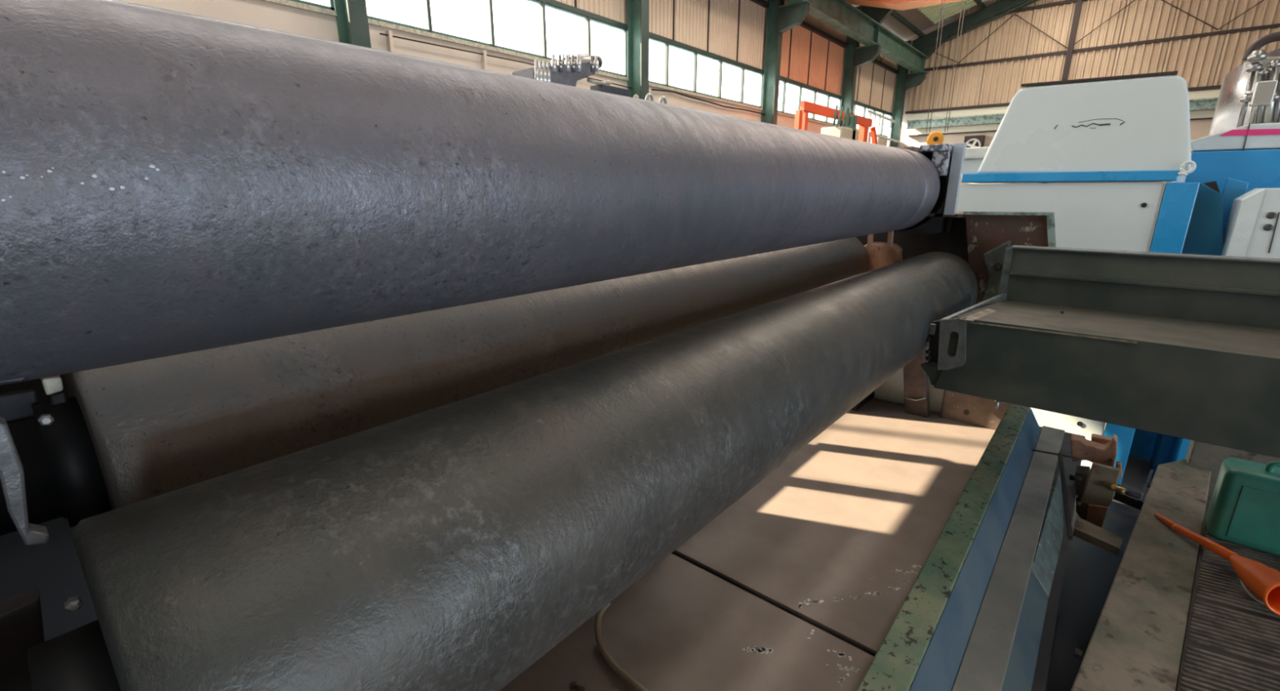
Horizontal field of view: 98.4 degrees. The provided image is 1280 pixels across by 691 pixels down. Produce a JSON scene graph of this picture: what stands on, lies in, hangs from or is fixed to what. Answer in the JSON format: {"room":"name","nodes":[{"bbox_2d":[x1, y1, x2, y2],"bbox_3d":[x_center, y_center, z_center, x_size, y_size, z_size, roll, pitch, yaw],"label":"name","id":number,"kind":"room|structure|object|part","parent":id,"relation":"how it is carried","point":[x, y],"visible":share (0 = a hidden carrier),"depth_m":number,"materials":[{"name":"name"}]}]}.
{"room":"factory workshop","nodes":[
{"label":"factory workshop","id":0,"kind":"room"},
{"bbox_2d":[118,0,897,146],"bbox_3d":[-1.788,-3.824,8.175,0.220,7.550,35.300,13,20,38],"label":"wall","id":1,"kind":"structure","parent":0,"point":[732,29],"depth_m":11.01,"materials":[{"name":"brown metal"}]},
{"bbox_2d":[288,0,334,10],"bbox_3d":[-4.882,-3.568,4.279,0.080,0.760,4.670,13,20,38],"label":"window","id":2,"kind":"structure","parent":1,"relation":"in","point":[331,2],"depth_m":5.98,"materials":[{"name":"white glass"}]},
{"bbox_2d":[379,30,632,88],"bbox_3d":[-1.599,-3.984,8.119,0.078,0.363,4.476,13,20,38],"label":"conduit","id":3,"kind":"object","parent":1,"relation":"attached to","point":[389,36],"visible":0.74,"depth_m":7.20,"materials":[{"name":"brown metal"}]},
{"bbox_2d":[261,0,888,137],"bbox_3d":[-1.790,-4.210,8.068,0.295,0.050,35.300,13,20,38],"label":"trim","id":4,"kind":"structure","parent":1,"relation":"attached to","point":[285,2],"depth_m":7.35,"materials":[{"name":"beige paint"}]},
{"bbox_2d":[367,0,893,115],"bbox_3d":[-1.716,-4.617,7.889,0.090,0.830,35.300,13,20,38],"label":"window","id":5,"kind":"structure","parent":1,"relation":"in","point":[542,5],"depth_m":8.62,"materials":[{"name":"green paint"}]},
{"bbox_2d":[648,36,763,107],"bbox_3d":[1.401,-5.578,11.445,0.080,0.760,4.670,13,20,38],"label":"window","id":6,"kind":"structure","parent":1,"relation":"in","point":[667,45],"depth_m":11.34,"materials":[{"name":"green paint"}]},
{"bbox_2d":[651,88,764,115],"bbox_3d":[1.696,-5.178,11.824,0.028,0.107,4.578,13,20,38],"label":"window sill","id":7,"kind":"structure","parent":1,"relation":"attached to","point":[656,90],"depth_m":11.40,"materials":[{"name":"beige metal"}]},
{"bbox_2d":[750,0,769,8],"bbox_3d":[1.416,-7.312,10.945,0.100,0.090,4.670,13,20,38],"label":"trim","id":8,"kind":"structure","parent":1,"relation":"attached to","point":[763,3],"depth_m":12.45,"materials":[{"name":"brown metal"}]},
{"bbox_2d":[777,79,841,125],"bbox_3d":[4.543,-6.582,15.028,0.080,0.760,4.670,13,20,38],"label":"window","id":9,"kind":"structure","parent":1,"relation":"in","point":[784,86],"depth_m":14.70,"materials":[{"name":"green paint"}]},
{"bbox_2d":[799,21,848,48],"bbox_3d":[4.558,-8.317,14.528,0.100,0.090,4.670,13,20,38],"label":"trim","id":10,"kind":"structure","parent":1,"relation":"attached to","point":[809,27],"depth_m":14.95,"materials":[{"name":"brown metal"}]},
{"bbox_2d":[853,102,892,136],"bbox_3d":[7.716,-7.598,18.648,0.080,0.760,4.770,13,20,38],"label":"window","id":11,"kind":"structure","parent":1,"relation":"in","point":[864,108],"depth_m":19.06,"materials":[{"name":"green paint"}]},
{"bbox_2d":[871,58,898,74],"bbox_3d":[7.732,-9.332,18.148,0.100,0.090,4.770,13,20,38],"label":"trim","id":12,"kind":"structure","parent":1,"relation":"attached to","point":[875,61],"depth_m":18.83,"materials":[{"name":"brown metal"}]},
{"bbox_2d":[671,426,1084,690],"bbox_3d":[-0.672,1.447,2.083,3.290,0.688,7.600,13,20,38],"label":"floor","id":13,"kind":"structure","parent":0,"point":[1039,682],"depth_m":2.29,"materials":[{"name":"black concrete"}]},
{"bbox_2d":[499,552,874,690],"bbox_3d":[-1.146,1.238,1.529,2.780,0.013,3.260,13,20,38],"label":"floor plate","id":14,"kind":"object","parent":13,"relation":"on","point":[681,625],"visible":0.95,"depth_m":2.01,"materials":[{"name":"metal"}]},
{"bbox_2d":[0,374,82,683],"bbox_3d":[-1.174,0.648,0.871,1.550,1.480,0.600,13,20,38],"label":"mount","id":15,"kind":"object","parent":14,"relation":"on","point":[21,625],"visible":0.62,"depth_m":0.82,"materials":[{"name":"grey metal"}]},
{"bbox_3d":[-1.230,0.219,1.068,0.030,0.256,0.133,13,20,38],"label":"frame plate","id":16,"kind":"part","parent":15,"relation":"part of","materials":[{"name":"grey metal"}]},
{"bbox_3d":[-0.890,0.455,0.755,0.040,0.208,0.134,13,20,38],"label":"plate","id":17,"kind":"part","parent":15,"relation":"part of","materials":[{"name":"black metal"}]},
{"bbox_2d":[0,0,939,385],"bbox_3d":[0.160,-0.524,1.867,0.505,0.505,5.190,13,20,38],"label":"roll","id":18,"kind":"object","parent":15,"relation":"on","point":[171,183],"visible":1,"depth_m":0.82,"materials":[{"name":"metal"}]},
{"bbox_2d":[0,251,979,690],"bbox_3d":[0.652,0.048,2.154,0.500,0.500,4.510,13,20,38],"label":"roll","id":19,"kind":"object","parent":15,"relation":"attached to","point":[453,546],"visible":0.91,"depth_m":0.83,"materials":[{"name":"metal"}]},
{"bbox_2d":[0,0,812,640],"bbox_3d":[-0.433,-0.102,2.594,0.480,1.995,4.500,13,20,38],"label":"frame","id":20,"kind":"structure","parent":14,"relation":"on","point":[54,566],"depth_m":1.43,"materials":[{"name":"grey metal"}]},
{"bbox_3d":[-1.070,0.185,1.915,0.050,1.790,2.560,13,20,38],"label":"skirt plate","id":21,"kind":"part","parent":20,"relation":"part of","materials":[{"name":"black metal"}]},
{"bbox_2d":[511,53,602,86],"bbox_3d":[-0.329,-1.171,2.365,0.151,0.189,0.431,13,20,38],"label":"block","id":22,"kind":"object","parent":20,"relation":"on","point":[569,69],"visible":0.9,"depth_m":2.29,"materials":[{"name":"metal"}]},
{"bbox_2d":[586,78,629,97],"bbox_3d":[-0.157,-1.181,2.567,0.080,0.103,0.236,13,20,38],"label":"tool","id":23,"kind":"object","parent":20,"relation":"on","point":[602,86],"visible":0.59,"depth_m":2.53,"materials":[{"name":"grey metal"}]},
{"bbox_3d":[-0.183,-1.206,2.527,0.016,0.030,0.154,13,20,38],"label":"arm","id":24,"kind":"part","parent":23,"relation":"part of","materials":[{"name":"beige paint"}]},
{"bbox_2d":[644,93,653,101],"bbox_3d":[0.049,-1.233,2.805,0.018,0.089,0.092,7,17,24],"label":"ring","id":25,"kind":"object","parent":20,"relation":"on","point":[648,95],"visible":0.37,"depth_m":2.78,"materials":[{"name":"grey metal"}]},
{"bbox_2d":[658,95,667,104],"bbox_3d":[0.121,-1.256,2.888,0.018,0.089,0.092,7,17,24],"label":"ring","id":26,"kind":"object","parent":20,"relation":"on","point":[662,98],"visible":0.39,"depth_m":2.86,"materials":[{"name":"grey metal"}]},
{"bbox_2d":[568,680,584,690],"bbox_3d":[-0.208,1.138,1.839,0.047,0.027,0.027,7,17,23],"label":"bolt","id":27,"kind":"object","parent":14,"relation":"on","point":[573,685],"visible":1,"depth_m":1.83,"materials":[{"name":"black metal"}]},
{"bbox_2d":[594,602,648,690],"bbox_3d":[-0.060,1.067,1.910,0.099,0.102,0.446,-8,18,-27],"label":"hose","id":28,"kind":"object","parent":14,"relation":"on","point":[631,681],"visible":0.91,"depth_m":1.93,"materials":[{"name":"beige rubber"}]},
{"bbox_2d":[673,396,995,653],"bbox_3d":[0.797,0.615,3.745,2.780,0.017,2.715,13,20,38],"label":"floor plate","id":29,"kind":"object","parent":13,"relation":"on","point":[838,535],"visible":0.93,"depth_m":2.77,"materials":[{"name":"metal"}]},
{"bbox_2d":[903,348,929,417],"bbox_3d":[2.003,0.174,4.001,0.239,0.696,0.158,13,20,38],"label":"prop","id":30,"kind":"object","parent":29,"relation":"on","point":[916,388],"visible":0.62,"depth_m":4.01,"materials":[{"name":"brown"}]},
{"bbox_2d":[874,346,1009,429],"bbox_3d":[2.238,0.067,4.012,0.940,0.896,0.216,13,20,38],"label":"machine","id":31,"kind":"object","parent":29,"relation":"on","point":[966,408],"visible":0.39,"depth_m":3.96,"materials":[{"name":"brown paint"}]},
{"bbox_3d":[2.098,0.019,4.180,0.500,0.894,0.130,13,20,38],"label":"panel","id":32,"kind":"part","parent":31,"relation":"part of","materials":[{"name":"white paint"}]},
{"bbox_3d":[2.411,0.166,3.845,0.435,0.796,0.140,13,20,38],"label":"panel","id":33,"kind":"part","parent":31,"relation":"part of","materials":[{"name":"brown metal"}]},
{"bbox_2d":[850,211,1056,410],"bbox_3d":[1.984,-0.224,3.974,1.517,1.476,0.740,13,20,38],"label":"frame","id":34,"kind":"object","parent":29,"relation":"on","point":[981,238],"depth_m":3.47,"materials":[{"name":"black metal"}]},
{"bbox_2d":[0,236,869,535],"bbox_3d":[0.143,-0.177,2.558,0.500,0.500,4.418,13,20,38],"label":"roll","id":35,"kind":"object","parent":34,"relation":"attached to","point":[124,434],"visible":0.46,"depth_m":1.24,"materials":[{"name":"metal"}]},
{"bbox_3d":[1.689,-0.639,3.845,0.265,0.326,0.120,13,20,38],"label":"link bracket","id":36,"kind":"part","parent":34,"relation":"part of","materials":[{"name":"orange metal"}]},
{"bbox_2d":[893,142,966,234],"bbox_3d":[1.758,-1.032,3.660,0.620,0.560,0.440,13,20,38],"label":"bracket","id":37,"kind":"object","parent":34,"relation":"on","point":[948,159],"visible":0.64,"depth_m":3.50,"materials":[{"name":"black metal"}]},
{"bbox_3d":[1.872,-1.062,3.824,0.580,0.520,0.040,13,20,38],"label":"plate","id":38,"kind":"part","parent":37,"relation":"part of","materials":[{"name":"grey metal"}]},
{"bbox_3d":[1.994,-1.050,3.496,0.062,0.435,0.050,13,20,38],"label":"plate","id":39,"kind":"part","parent":37,"relation":"part of","materials":[{"name":"grey metal"}]},
{"bbox_3d":[2.194,-0.884,3.727,0.915,0.020,0.560,13,20,38],"label":"plate","id":40,"kind":"part","parent":34,"relation":"part of","materials":[{"name":"black metal"}]},
{"bbox_3d":[2.252,-0.470,3.419,0.504,0.674,0.030,13,20,38],"label":"plate","id":41,"kind":"part","parent":34,"relation":"part of","materials":[{"name":"brown metal"}]},
{"bbox_2d":[920,244,1279,457],"bbox_3d":[2.507,-0.014,2.275,2.200,0.598,1.133,13,20,38],"label":"beam","id":42,"kind":"structure","parent":34,"relation":"attached to","point":[1187,346],"depth_m":2.40,"materials":[{"name":"metal"}]},
{"bbox_3d":[1.398,-0.007,2.612,0.060,0.233,0.050,13,20,38],"label":"plate","id":43,"kind":"part","parent":42,"relation":"part of","materials":[{"name":"black metal"}]},
{"bbox_2d":[995,400,1004,408],"bbox_3d":[1.642,0.255,2.522,0.044,0.077,0.031,4,16,14],"label":"shackle","id":44,"kind":"object","parent":42,"relation":"hanging from","point":[997,402],"visible":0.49,"depth_m":2.52,"materials":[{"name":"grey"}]},
{"bbox_3d":[2.528,-0.012,2.208,2.084,0.067,0.924,13,20,38],"label":"shelf plate","id":45,"kind":"part","parent":42,"relation":"part of","materials":[{"name":"grey metal"}]},
{"bbox_3d":[2.845,-0.232,2.477,2.010,0.020,0.030,13,20,38],"label":"lip rod","id":46,"kind":"part","parent":42,"relation":"part of","materials":[{"name":"green paint"}]},
{"bbox_2d":[856,403,1081,690],"bbox_3d":[1.460,0.885,2.230,0.432,0.451,3.800,13,20,38],"label":"rail","id":47,"kind":"object","parent":13,"relation":"on","point":[972,617],"visible":0.81,"depth_m":2.13,"materials":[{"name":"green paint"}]},
{"bbox_2d":[1069,433,1141,527],"bbox_3d":[2.551,0.768,3.103,0.254,0.527,0.401,4,16,15],"label":"valve","id":48,"kind":"object","parent":13,"relation":"attached to","point":[1097,486],"visible":0.96,"depth_m":3.08,"materials":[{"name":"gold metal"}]},
{"bbox_3d":[2.538,0.773,3.044,0.132,0.247,0.035,13,20,38],"label":"plate","id":49,"kind":"part","parent":48,"relation":"part of","materials":[{"name":"beige metal"}]},
{"bbox_2d":[851,0,991,39],"bbox_3d":[-0.232,-7.807,5.897,4.400,1.350,35.600,13,20,38],"label":"ceiling","id":50,"kind":"structure","parent":0,"point":[914,16],"depth_m":18.78,"materials":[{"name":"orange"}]},
{"bbox_2d":[916,0,986,23],"bbox_3d":[9.941,-10.750,16.540,2.700,0.890,3.600,13,20,38],"label":"roof light","id":51,"kind":"object","parent":50,"relation":"attached to","point":[933,12],"visible":0.7,"depth_m":17.79,"materials":[{"name":"green"}]},
{"bbox_2d":[899,0,1279,251],"bbox_3d":[17.311,-7.163,14.618,20.200,10.500,0.360,13,20,38],"label":"wall","id":52,"kind":"structure","parent":0,"point":[1204,61],"depth_m":17.00,"materials":[{"name":"brown metal"}]},
{"bbox_2d":[964,134,985,147],"bbox_3d":[11.650,-7.001,19.287,0.600,0.605,0.260,13,20,38],"label":"wall fan","id":53,"kind":"object","parent":52,"relation":"attached to","point":[972,141],"visible":0.57,"depth_m":19.18,"materials":[{"name":"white metal"}]},
{"bbox_2d":[958,13,1014,62],"bbox_3d":[11.566,-10.245,18.479,1.467,1.270,0.022,13,20,38],"label":"rod","id":54,"kind":"object","parent":52,"relation":"attached to","point":[1014,14],"visible":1,"depth_m":18.44,"materials":[{"name":"brown metal"}]},
{"bbox_2d":[995,0,1088,16],"bbox_3d":[17.972,-9.510,13.163,18.200,0.085,0.080,13,20,38],"label":"trim","id":55,"kind":"structure","parent":52,"relation":"attached to","point":[1067,2],"depth_m":17.37,"materials":[{"name":"brown metal"}]},
{"bbox_3d":[17.495,-6.127,14.571,19.500,0.030,0.100,13,20,38],"label":"rail","id":56,"kind":"part","parent":52,"relation":"part of","materials":[{"name":"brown metal"}]},
{"bbox_2d":[905,84,1221,114],"bbox_3d":[17.399,-6.925,14.390,19.700,0.085,0.080,13,20,38],"label":"trim","id":57,"kind":"structure","parent":52,"relation":"attached to","point":[1218,86],"depth_m":18.97,"materials":[{"name":"brown metal"}]},
{"bbox_2d":[910,23,1279,73],"bbox_3d":[17.399,-8.264,14.015,19.700,0.085,0.080,13,20,38],"label":"trim","id":58,"kind":"structure","parent":52,"relation":"attached to","point":[1276,25],"depth_m":16.49,"materials":[{"name":"brown metal"}]},
{"bbox_2d":[1161,0,1217,30],"bbox_3d":[15.214,-9.413,15.513,1.715,1.271,0.022,13,20,38],"label":"rod","id":59,"kind":"object","parent":52,"relation":"attached to","point":[1162,0],"visible":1,"depth_m":15.42,"materials":[{"name":"brown metal"}]},
{"bbox_2d":[1047,422,1153,690],"bbox_3d":[5.919,1.605,3.143,20.300,0.212,35.600,13,20,38],"label":"floor","id":60,"kind":"structure","parent":0,"point":[1090,571],"depth_m":3.35,"materials":[{"name":"black concrete"}]},
{"bbox_2d":[333,0,371,48],"bbox_3d":[-2.925,-3.135,5.994,0.968,7.400,0.320,13,20,38],"label":"steel column","id":61,"kind":"structure","parent":60,"relation":"on","point":[352,20],"depth_m":6.04,"materials":[{"name":"green metal"}]},
{"bbox_2d":[783,0,928,72],"bbox_3d":[-1.020,-6.435,7.003,0.300,0.610,34.555,13,20,38],"label":"beam","id":62,"kind":"structure","parent":61,"relation":"on","point":[841,15],"depth_m":15.17,"materials":[{"name":"green metal"}]},
{"bbox_2d":[845,0,964,10],"bbox_3d":[6.636,-8.760,12.719,4.052,0.600,4.760,3,16,11],"label":"girder","id":63,"kind":"object","parent":62,"relation":"on","point":[901,5],"visible":0.83,"depth_m":14.48,"materials":[{"name":"orange metal"}]},
{"bbox_2d":[925,0,965,144],"bbox_3d":[3.923,-3.462,7.144,0.268,2.184,0.112,6,17,20],"label":"hook block","id":64,"kind":"object","parent":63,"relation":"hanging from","point":[935,137],"visible":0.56,"depth_m":7.20,"materials":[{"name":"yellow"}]},
{"bbox_2d":[626,0,648,100],"bbox_3d":[0.217,-4.140,9.577,0.968,7.400,0.320,13,20,38],"label":"steel column","id":65,"kind":"structure","parent":60,"relation":"on","point":[637,11],"depth_m":9.48,"materials":[{"name":"green metal"}]},
{"bbox_2d":[760,0,812,124],"bbox_3d":[3.358,-5.144,13.160,0.968,7.400,0.320,13,20,38],"label":"steel column","id":66,"kind":"structure","parent":60,"relation":"on","point":[781,18],"depth_m":12.82,"materials":[{"name":"green metal"}]},
{"bbox_3d":[3.480,-7.611,12.362,0.650,0.020,0.320,13,20,38],"label":"corbel plate","id":67,"kind":"part","parent":66,"relation":"part of","materials":[{"name":"green paint"}]},
{"bbox_2d":[794,100,877,144],"bbox_3d":[5.003,-3.729,14.105,0.385,4.163,5.096,14,21,42],"label":"gantry","id":68,"kind":"object","parent":60,"relation":"on","point":[801,122],"visible":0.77,"depth_m":12.68,"materials":[{"name":"orange metal"}]},
{"bbox_3d":[3.401,-3.117,12.326,0.100,3.946,0.160,13,20,38],"label":"leg","id":69,"kind":"part","parent":68,"relation":"part of","materials":[{"name":"orange paint"}]},
{"bbox_3d":[3.609,-3.183,12.563,0.070,3.945,0.160,13,20,38],"label":"leg","id":70,"kind":"part","parent":68,"relation":"part of","materials":[{"name":"orange paint"}]},
{"bbox_3d":[5.963,-3.973,15.237,0.160,4.022,0.300,13,20,38],"label":"leg","id":71,"kind":"part","parent":68,"relation":"part of","materials":[{"name":"orange paint"}]},
{"bbox_2d":[820,105,859,140],"bbox_3d":[4.553,-3.412,13.097,0.500,4.097,1.358,13,20,38],"label":"machine","id":72,"kind":"object","parent":60,"relation":"on","point":[848,131],"visible":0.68,"depth_m":12.46,"materials":[{"name":"beige paint"}]},
{"bbox_3d":[4.286,-5.027,12.074,0.043,0.420,0.174,13,20,38],"label":"lever","id":73,"kind":"part","parent":72,"relation":"part of","materials":[{"name":"green paint"}]},
{"bbox_3d":[4.436,-5.076,12.244,0.043,0.430,0.248,13,20,38],"label":"lever","id":74,"kind":"part","parent":72,"relation":"part of","materials":[{"name":"green paint"}]},
{"bbox_3d":[4.628,-5.139,12.463,0.043,0.405,0.078,13,20,38],"label":"lever","id":75,"kind":"part","parent":72,"relation":"part of","materials":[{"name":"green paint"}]},
{"bbox_3d":[4.762,-5.185,12.615,0.043,0.419,0.232,13,20,38],"label":"lever","id":76,"kind":"part","parent":72,"relation":"part of","materials":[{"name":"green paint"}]},
{"bbox_2d":[839,5,882,126],"bbox_3d":[6.500,-6.149,16.743,0.968,7.400,0.320,13,20,38],"label":"steel column","id":77,"kind":"structure","parent":60,"relation":"on","point":[856,56],"depth_m":16.30,"materials":[{"name":"green metal"}]},
{"bbox_3d":[6.622,-8.615,15.945,0.650,0.020,0.320,13,20,38],"label":"corbel plate","id":78,"kind":"part","parent":77,"relation":"part of","materials":[{"name":"green paint"}]},
{"bbox_2d":[861,5,893,28],"bbox_3d":[10.056,-9.936,12.563,9.700,3.950,0.200,13,20,38],"label":"rafter","id":79,"kind":"object","parent":77,"relation":"on","point":[878,15],"visible":0.26,"depth_m":15.58,"materials":[{"name":"green paint"}]},
{"bbox_2d":[889,9,925,37],"bbox_3d":[6.496,-9.831,15.538,0.100,0.120,11.300,13,20,38],"label":"brace","id":80,"kind":"structure","parent":79,"relation":"attached to","point":[894,14],"depth_m":18.04,"materials":[{"name":"green paint"}]},
{"bbox_2d":[973,0,986,9],"bbox_3d":[7.871,-10.037,14.274,0.100,0.120,11.300,13,20,38],"label":"brace","id":81,"kind":"structure","parent":79,"relation":"attached to","point":[981,5],"depth_m":17.80,"materials":[{"name":"green paint"}]},
{"bbox_2d":[866,109,900,146],"bbox_3d":[7.560,-4.900,17.586,0.090,4.539,3.331,13,20,38],"label":"rack","id":82,"kind":"object","parent":60,"relation":"on","point":[888,139],"visible":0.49,"depth_m":16.66,"materials":[{"name":"white metal"}]},
{"bbox_2d":[889,40,928,146],"bbox_3d":[9.706,-7.175,20.399,0.968,7.400,0.320,13,20,38],"label":"steel column","id":83,"kind":"structure","parent":60,"relation":"on","point":[905,81],"depth_m":20.03,"materials":[{"name":"green metal"}]},
{"bbox_3d":[9.828,-9.641,19.601,0.650,0.020,0.320,13,20,38],"label":"corbel plate","id":84,"kind":"part","parent":83,"relation":"part of","materials":[{"name":"green paint"}]},
{"bbox_2d":[1041,0,1082,183],"bbox_3d":[13.362,-7.216,17.699,0.140,8.938,0.140,13,20,38],"label":"post","id":85,"kind":"object","parent":60,"relation":"on","point":[1078,2],"visible":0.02,"depth_m":17.03,"materials":[{"name":"brown metal"}]},
{"bbox_2d":[911,0,1038,59],"bbox_3d":[13.456,-11.024,16.440,9.700,3.950,0.200,13,20,38],"label":"rafter","id":86,"kind":"object","parent":85,"relation":"on","point":[926,45],"visible":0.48,"depth_m":18.59,"materials":[{"name":"green paint"}]},
{"bbox_2d":[934,52,958,63],"bbox_3d":[10.496,-10.248,19.416,1.363,0.773,0.022,13,20,38],"label":"rod","id":87,"kind":"object","parent":86,"relation":"attached to","point":[935,52],"visible":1,"depth_m":19.27,"materials":[{"name":"brown metal"}]},
{"bbox_2d":[1014,13,1067,48],"bbox_3d":[12.731,-9.979,17.532,1.616,1.270,0.022,13,20,38],"label":"rod","id":88,"kind":"object","parent":85,"relation":"attached to","point":[1015,14],"visible":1,"depth_m":17.52,"materials":[{"name":"brown metal"}]},
{"bbox_2d":[1074,0,1135,44],"bbox_3d":[13.953,-9.701,16.538,1.616,1.270,0.022,13,20,38],"label":"rod","id":89,"kind":"object","parent":85,"relation":"attached to","point":[1134,0],"visible":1,"depth_m":16.55,"materials":[{"name":"brown metal"}]},
{"bbox_2d":[955,71,1199,484],"bbox_3d":[3.514,-0.556,4.762,1.517,3.099,0.830,13,20,38],"label":"machine","id":90,"kind":"object","parent":60,"relation":"on","point":[1077,137],"visible":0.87,"depth_m":4.13,"materials":[{"name":"paint"}]},
{"bbox_3d":[3.467,-0.262,4.906,1.309,2.255,0.800,13,20,38],"label":"white door","id":91,"kind":"part","parent":90,"relation":"part of","materials":[{"name":"paint"}]},
{"bbox_2d":[977,75,1191,175],"bbox_3d":[3.549,-1.695,4.398,1.296,0.664,0.750,13,20,38],"label":"hood","id":92,"kind":"object","parent":90,"relation":"attached to","point":[1124,122],"depth_m":4.07,"materials":[{"name":"white paint"}]},
{"bbox_3d":[3.813,-0.011,4.198,0.170,2.355,0.140,13,20,38],"label":"corner post","id":93,"kind":"part","parent":90,"relation":"part of","materials":[{"name":"metal"}]},
{"bbox_2d":[1177,160,1196,176],"bbox_3d":[3.763,-1.217,3.795,0.085,0.102,0.052,13,20,38],"label":"bolt","id":94,"kind":"object","parent":90,"relation":"attached to","point":[1183,171],"visible":1,"depth_m":3.79,"materials":[{"name":"white paint"}]},
{"bbox_2d":[1181,181,1223,255],"bbox_3d":[4.223,-0.924,4.139,0.280,0.598,0.520,13,20,38],"label":"box","id":95,"kind":"object","parent":90,"relation":"attached to","point":[1204,236],"visible":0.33,"depth_m":3.95,"materials":[{"name":"blue metal"}]},
{"bbox_2d":[1071,458,1211,690],"bbox_3d":[2.467,1.264,2.701,3.371,0.708,0.312,-13,20,-39],"label":"concrete strip","id":96,"kind":"object","parent":60,"relation":"on","point":[1136,642],"visible":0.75,"depth_m":2.26,"materials":[{"name":"concrete"}]},
{"bbox_2d":[1072,515,1123,555],"bbox_3d":[2.313,0.960,2.797,0.136,0.040,0.235,-9,18,-29],"label":"kerb","id":97,"kind":"object","parent":96,"relation":"on","point":[1086,531],"visible":1,"depth_m":2.77,"materials":[{"name":"concrete"}]},
{"bbox_2d":[1112,483,1145,510],"bbox_3d":[2.778,0.857,3.147,0.114,0.050,0.194,-7,17,-25],"label":"crossbar","id":98,"kind":"object","parent":96,"relation":"attached to","point":[1132,501],"visible":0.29,"depth_m":3.10,"materials":[{"name":"grey metal"}]},
{"bbox_2d":[1149,177,1248,477],"bbox_3d":[4.413,-0.075,4.367,0.198,2.387,0.350,13,20,38],"label":"upright","id":99,"kind":"object","parent":60,"relation":"on","point":[1233,188],"visible":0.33,"depth_m":4.04,"materials":[{"name":"paint"}]},
{"bbox_3d":[4.428,0.210,4.434,0.160,1.800,0.350,13,20,38],"label":"post","id":100,"kind":"part","parent":99,"relation":"part of","materials":[{"name":"metal"}]},
{"bbox_2d":[1128,122,1279,459],"bbox_3d":[6.307,-0.195,4.060,3.873,2.782,1.608,13,20,38],"label":"machine housing","id":101,"kind":"object","parent":60,"relation":"on","point":[1250,153],"visible":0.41,"depth_m":4.19,"materials":[{"name":"paint"}]},
{"bbox_2d":[1208,48,1279,135],"bbox_3d":[5.177,-2.120,4.667,0.162,0.649,0.522,-6,17,-19],"label":"tank","id":102,"kind":"object","parent":101,"relation":"on","point":[1228,105],"visible":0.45,"depth_m":4.74,"materials":[{"name":"silver metal"}]},
{"bbox_2d":[1236,31,1279,127],"bbox_3d":[5.894,-1.938,3.850,2.451,0.758,0.430,13,20,38],"label":"hydraulic pipework","id":103,"kind":"object","parent":101,"relation":"on","point":[1265,94],"visible":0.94,"depth_m":4.41,"materials":[{"name":"silver metal"}]},
{"bbox_2d":[1168,187,1279,462],"bbox_3d":[4.636,0.159,3.651,1.396,2.323,0.412,13,20,38],"label":"cabinet","id":104,"kind":"object","parent":60,"relation":"on","point":[1252,229],"visible":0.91,"depth_m":3.64,"materials":[{"name":"metal"}]},
{"bbox_2d":[1175,521,1279,690],"bbox_3d":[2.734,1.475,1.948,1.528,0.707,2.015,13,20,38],"label":"mat","id":105,"kind":"object","parent":60,"relation":"on","point":[1232,641],"visible":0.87,"depth_m":2.07,"materials":[{"name":"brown rubber"}]},
{"bbox_2d":[1154,512,1279,614],"bbox_3d":[2.580,0.890,2.437,0.140,0.166,0.735,5,16,17],"label":"funnel","id":106,"kind":"object","parent":105,"relation":"on","point":[1262,580],"visible":1,"depth_m":2.23,"materials":[{"name":"orange plastic"}]},
{"bbox_3d":[2.598,0.902,2.546,0.044,0.085,0.307,2,16,8],"label":"spout","id":107,"kind":"part","parent":106,"relation":"part of","materials":[{"name":"orange plastic"}]},
{"bbox_2d":[1205,457,1279,555],"bbox_3d":[2.935,0.733,2.526,0.425,0.424,0.236,13,20,38],"label":"jerrycan","id":108,"kind":"object","parent":105,"relation":"on","point":[1243,508],"visible":1,"depth_m":2.53,"materials":[{"name":"green plastic"}]},
{"bbox_3d":[2.868,0.791,2.465,0.300,0.265,0.024,14,21,40],"label":"panel","id":109,"kind":"part","parent":108,"relation":"part of","materials":[{"name":"green plastic"}]},
{"bbox_3d":[2.941,0.567,2.462,0.199,0.070,0.026,14,21,40],"label":"handle","id":110,"kind":"part","parent":108,"relation":"part of","materials":[{"name":"green plastic"}]},
{"bbox_2d":[1185,440,1279,534],"bbox_3d":[3.524,0.769,3.276,0.416,1.350,0.150,13,20,38],"label":"stanchion","id":111,"kind":"object","parent":60,"relation":"on","point":[1206,455],"visible":0.02,"depth_m":3.27,"materials":[{"name":"metal"}]},
{"bbox_3d":[17.137,-7.069,14.430,0.140,10.420,0.140,13,20,38],"label":"post","id":112,"kind":"object","parent":60,"relation":"on","visible":0},
{"bbox_2d":[906,97,1217,129],"bbox_3d":[17.304,-6.408,14.258,19.500,0.280,0.350,13,20,38],"label":"beam","id":113,"kind":"structure","parent":112,"relation":"attached to","point":[1207,104],"depth_m":18.93,"materials":[{"name":"green metal"}]},
{"bbox_2d":[1217,0,1264,30],"bbox_3d":[16.475,-9.126,14.488,1.616,1.270,0.022,13,20,38],"label":"rod","id":114,"kind":"object","parent":112,"relation":"attached to","point":[1262,0],"visible":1,"depth_m":14.83,"materials":[{"name":"brown metal"}]},
{"label":"outside","id":115,"kind":"structure","parent":0,"visible":0},
{"bbox_2d":[648,72,687,89],"bbox_3d":[1.316,-11.327,32.220,4.078,9.013,3.975,13,20,38],"label":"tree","id":116,"kind":"object","parent":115,"point":[670,83],"visible":0.03,"depth_m":30.68,"materials":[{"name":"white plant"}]}
]}

